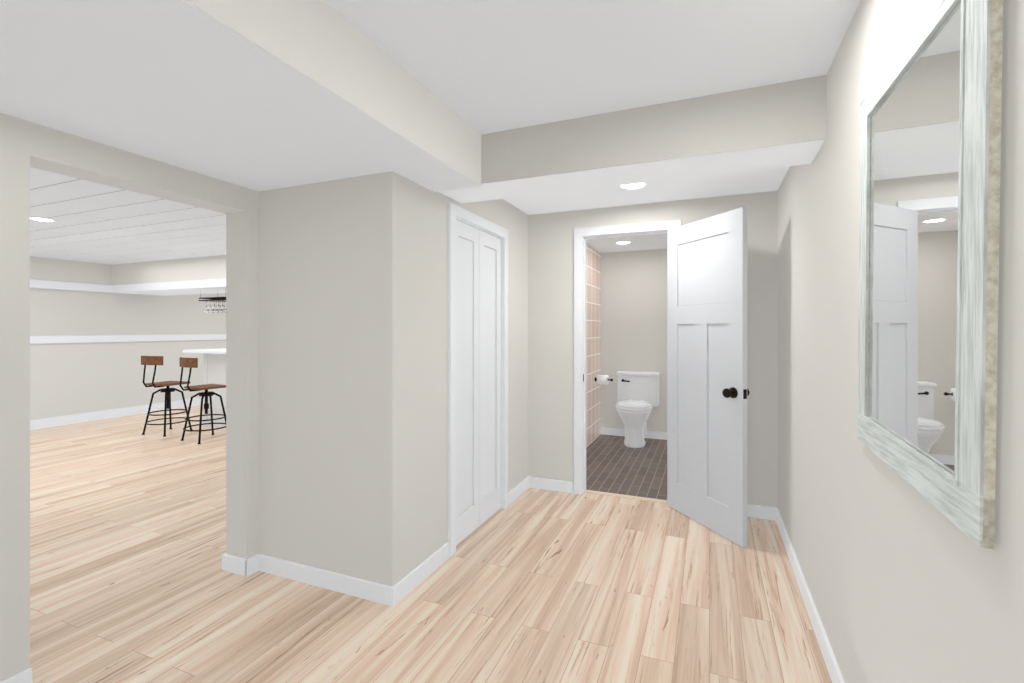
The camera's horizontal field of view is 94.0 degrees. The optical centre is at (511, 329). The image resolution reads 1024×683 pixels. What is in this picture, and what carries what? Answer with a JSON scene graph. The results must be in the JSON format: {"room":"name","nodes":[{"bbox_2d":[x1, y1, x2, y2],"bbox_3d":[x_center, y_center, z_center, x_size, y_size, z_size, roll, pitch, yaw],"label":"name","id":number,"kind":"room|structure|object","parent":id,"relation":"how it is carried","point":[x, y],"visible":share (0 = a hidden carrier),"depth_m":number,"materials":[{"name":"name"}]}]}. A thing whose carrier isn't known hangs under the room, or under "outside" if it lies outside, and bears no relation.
{"room":"basement hallway","nodes":[
{"label":"basement hallway","id":0,"kind":"room"},
{"bbox_2d":[30,288,225,419],"bbox_3d":[-2.763,0.050,3.522,8.942,2.500,11.100,0,0,22],"label":"wall","id":1,"kind":"structure","parent":0,"point":[66,379],"depth_m":7.01,"materials":[{"name":"beige paint"}]},
{"bbox_2d":[30,334,225,343],"bbox_3d":[-6.692,0.138,5.146,0.140,0.095,10.800,0,0,22],"label":"trim","id":2,"kind":"structure","parent":1,"relation":"attached to","point":[99,338],"depth_m":7.09,"materials":[{"name":"white wood"}]},
{"bbox_2d":[0,397,844,682],"bbox_3d":[-2.708,1.239,3.499,8.542,0.122,10.800,0,0,22],"label":"baseboard","id":3,"kind":"structure","parent":1,"relation":"attached to","point":[376,592],"depth_m":2.52,"materials":[{"name":"white wood"}]},
{"bbox_2d":[30,255,225,295],"bbox_3d":[-4.573,-0.748,2.863,5.800,0.405,8.200,0,0,22],"label":"soffit","id":4,"kind":"structure","parent":0,"point":[200,275],"depth_m":6.56,"materials":[{"name":"beige paint"}]},
{"bbox_2d":[199,287,225,312],"bbox_3d":[-3.905,-0.385,6.418,0.490,0.320,0.298,0,0,22],"label":"glass rack","id":5,"kind":"object","parent":4,"relation":"hanging from","point":[219,309],"visible":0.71,"depth_m":6.34,"materials":[{"name":"black metal"}]},
{"bbox_2d":[30,167,225,264],"bbox_3d":[-4.077,-1.050,4.065,5.800,0.200,10.800,0,0,22],"label":"ceiling","id":6,"kind":"structure","parent":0,"point":[94,222],"depth_m":4.37,"materials":[{"name":"white paint"}]},
{"bbox_2d":[30,217,54,221],"bbox_3d":[-4.048,-0.955,4.107,0.174,0.030,0.174,0,0,22],"label":"recessed light","id":7,"kind":"object","parent":6,"relation":"in","point":[42,219],"visible":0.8,"depth_m":4.11,"materials":[{"name":"white plastic"}]},
{"bbox_2d":[0,112,258,681],"bbox_3d":[-1.323,0.050,2.927,0.160,2.500,10.800,0,0,22],"label":"wall","id":8,"kind":"structure","parent":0,"point":[24,144],"depth_m":1.83,"materials":[{"name":"beige paint"}]},
{"bbox_2d":[0,0,481,191],"bbox_3d":[-1.735,-0.942,0.200,1.160,0.388,5.445,0,0,22],"label":"ceiling soffit","id":9,"kind":"structure","parent":0,"point":[257,95],"depth_m":1.56,"materials":[{"name":"white paint"}]},
{"bbox_2d":[259,171,527,586],"bbox_3d":[-0.621,0.050,3.270,0.875,2.500,1.830,0,0,22],"label":"wall","id":10,"kind":"structure","parent":0,"point":[353,271],"depth_m":2.44,"materials":[{"name":"beige paint"}]},
{"bbox_2d":[448,203,507,555],"bbox_3d":[-0.253,0.287,3.150,0.136,2.026,0.842,0,0,22],"label":"door frame","id":11,"kind":"structure","parent":10,"relation":"attached to","point":[455,212],"depth_m":2.78,"materials":[{"name":"white wood"}]},
{"bbox_2d":[456,220,500,545],"bbox_3d":[-0.230,0.320,3.141,0.030,1.948,0.702,0,0,22],"label":"closet door","id":12,"kind":"structure","parent":11,"relation":"in","point":[478,252],"depth_m":3.10,"materials":[{"name":"white wood"}]},
{"bbox_2d":[30,404,831,682],"bbox_3d":[-2.759,1.350,3.520,9.052,0.100,11.200,0,0,22],"label":"floor","id":13,"kind":"structure","parent":0,"point":[129,583],"depth_m":2.32,"materials":[{"name":"beige wood"}]},
{"bbox_2d":[141,356,192,436],"bbox_3d":[-4.339,0.814,5.996,0.458,0.977,0.490,0,0,22],"label":"bar stool","id":14,"kind":"object","parent":13,"relation":"on","point":[145,360],"visible":0.96,"depth_m":5.89,"materials":[{"name":"black metal"}]},
{"bbox_2d":[179,357,225,443],"bbox_3d":[-3.623,0.814,5.635,0.458,0.977,0.490,0,0,22],"label":"bar stool","id":15,"kind":"object","parent":13,"relation":"on","point":[190,363],"visible":0.97,"depth_m":5.57,"materials":[{"name":"black metal"}]},
{"bbox_2d":[183,348,225,428],"bbox_3d":[-2.377,0.785,5.862,3.970,1.030,0.700,0,0,22],"label":"bar counter","id":16,"kind":"object","parent":13,"relation":"on","point":[214,359],"depth_m":6.33,"materials":[{"name":"white"}]},
{"bbox_2d":[584,490,666,502],"bbox_3d":[0.891,1.296,3.700,0.670,0.007,0.050,0,0,22],"label":"trim","id":17,"kind":"structure","parent":13,"relation":"on","point":[587,491],"depth_m":3.69,"materials":[{"name":"beige wood"}]},
{"bbox_2d":[324,0,859,133],"bbox_3d":[-0.493,-1.077,-0.313,1.536,0.120,5.445,0,0,22],"label":"ceiling","id":18,"kind":"structure","parent":0,"point":[499,65],"depth_m":1.73,"materials":[{"name":"white paint"}]},
{"bbox_2d":[586,434,666,499],"bbox_3d":[1.544,1.350,4.696,1.997,0.100,2.340,0,0,22],"label":"floor","id":19,"kind":"structure","parent":0,"point":[612,466],"depth_m":4.46,"materials":[{"name":"brown tile"}]},
{"bbox_2d":[615,371,659,447],"bbox_3d":[1.393,0.903,5.401,0.484,0.794,0.729,0,0,22],"label":"toilet","id":20,"kind":"object","parent":19,"relation":"on","point":[637,391],"visible":1,"depth_m":5.47,"materials":[{"name":"white ceramic"}]},
{"bbox_2d":[586,234,666,252],"bbox_3d":[1.480,-1.050,4.647,1.677,0.200,2.080,0,0,22],"label":"ceiling","id":21,"kind":"structure","parent":0,"point":[650,242],"depth_m":5.29,"materials":[{"name":"white paint"}]},
{"bbox_2d":[616,241,630,243],"bbox_3d":[1.214,-0.955,5.207,0.164,0.030,0.164,0,0,22],"label":"recessed light","id":22,"kind":"object","parent":21,"relation":"in","point":[618,242],"visible":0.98,"depth_m":5.20,"materials":[{"name":"white plastic"}]},
{"bbox_2d":[586,243,666,447],"bbox_3d":[1.452,0.050,4.735,1.797,2.500,2.220,0,0,22],"label":"wall","id":23,"kind":"structure","parent":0,"point":[626,291],"depth_m":5.75,"materials":[{"name":"beige paint"}]},
{"bbox_2d":[595,375,612,384],"bbox_3d":[1.078,0.590,5.592,0.211,0.110,0.110,0,0,22],"label":"roll","id":24,"kind":"object","parent":23,"relation":"attached to","point":[601,379],"visible":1,"depth_m":5.56,"materials":[{"name":"white paper"}]},
{"bbox_2d":[440,75,825,203],"bbox_3d":[0.474,-0.948,2.396,1.817,0.376,0.309,0,0,22],"label":"crossbeam","id":25,"kind":"object","parent":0,"point":[783,124],"visible":0.79,"depth_m":2.19,"materials":[{"name":"white paint"}]},
{"bbox_2d":[504,166,789,214],"bbox_3d":[0.753,-1.046,3.070,1.817,0.200,1.150,0,0,22],"label":"ceiling","id":26,"kind":"structure","parent":0,"point":[763,180],"depth_m":3.30,"materials":[{"name":"white paint"}]},
{"bbox_2d":[620,183,646,189],"bbox_3d":[0.789,-0.951,3.115,0.174,0.030,0.174,0,0,22],"label":"recessed light","id":27,"kind":"object","parent":26,"relation":"in","point":[639,185],"visible":0.56,"depth_m":3.15,"materials":[{"name":"white plastic"}]},
{"bbox_2d":[528,191,777,507],"bbox_3d":[0.940,0.050,3.680,1.937,2.500,0.120,0,0,22],"label":"wall","id":28,"kind":"object","parent":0,"point":[550,235],"depth_m":3.74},
{"bbox_2d":[574,220,680,493],"bbox_3d":[0.891,0.252,3.700,0.802,2.096,0.152,0,0,22],"label":"door frame","id":29,"kind":"structure","parent":28,"relation":"attached to","point":[581,235],"depth_m":3.77,"materials":[{"name":"white wood"}]},
{"bbox_2d":[667,207,749,546],"bbox_3d":[1.244,0.283,3.164,0.181,2.018,0.720,0,0,-24],"label":"bathroom door","id":30,"kind":"structure","parent":29,"relation":"attached to","point":[707,390],"depth_m":3.11,"materials":[{"name":"white wood"}]},
{"bbox_2d":[778,0,1023,682],"bbox_3d":[1.006,0.050,1.121,0.140,2.500,9.240,0,0,22],"label":"wall","id":31,"kind":"structure","parent":0,"point":[900,593],"depth_m":1.40,"materials":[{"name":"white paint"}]},
{"bbox_2d":[858,0,1002,548],"bbox_3d":[0.908,-0.168,1.099,0.021,1.046,0.766,0,0,23],"label":"mirror","id":32,"kind":"object","parent":31,"relation":"attached to","point":[929,179],"visible":1,"depth_m":0.94,"materials":[{"name":"white wood"}]}
]}

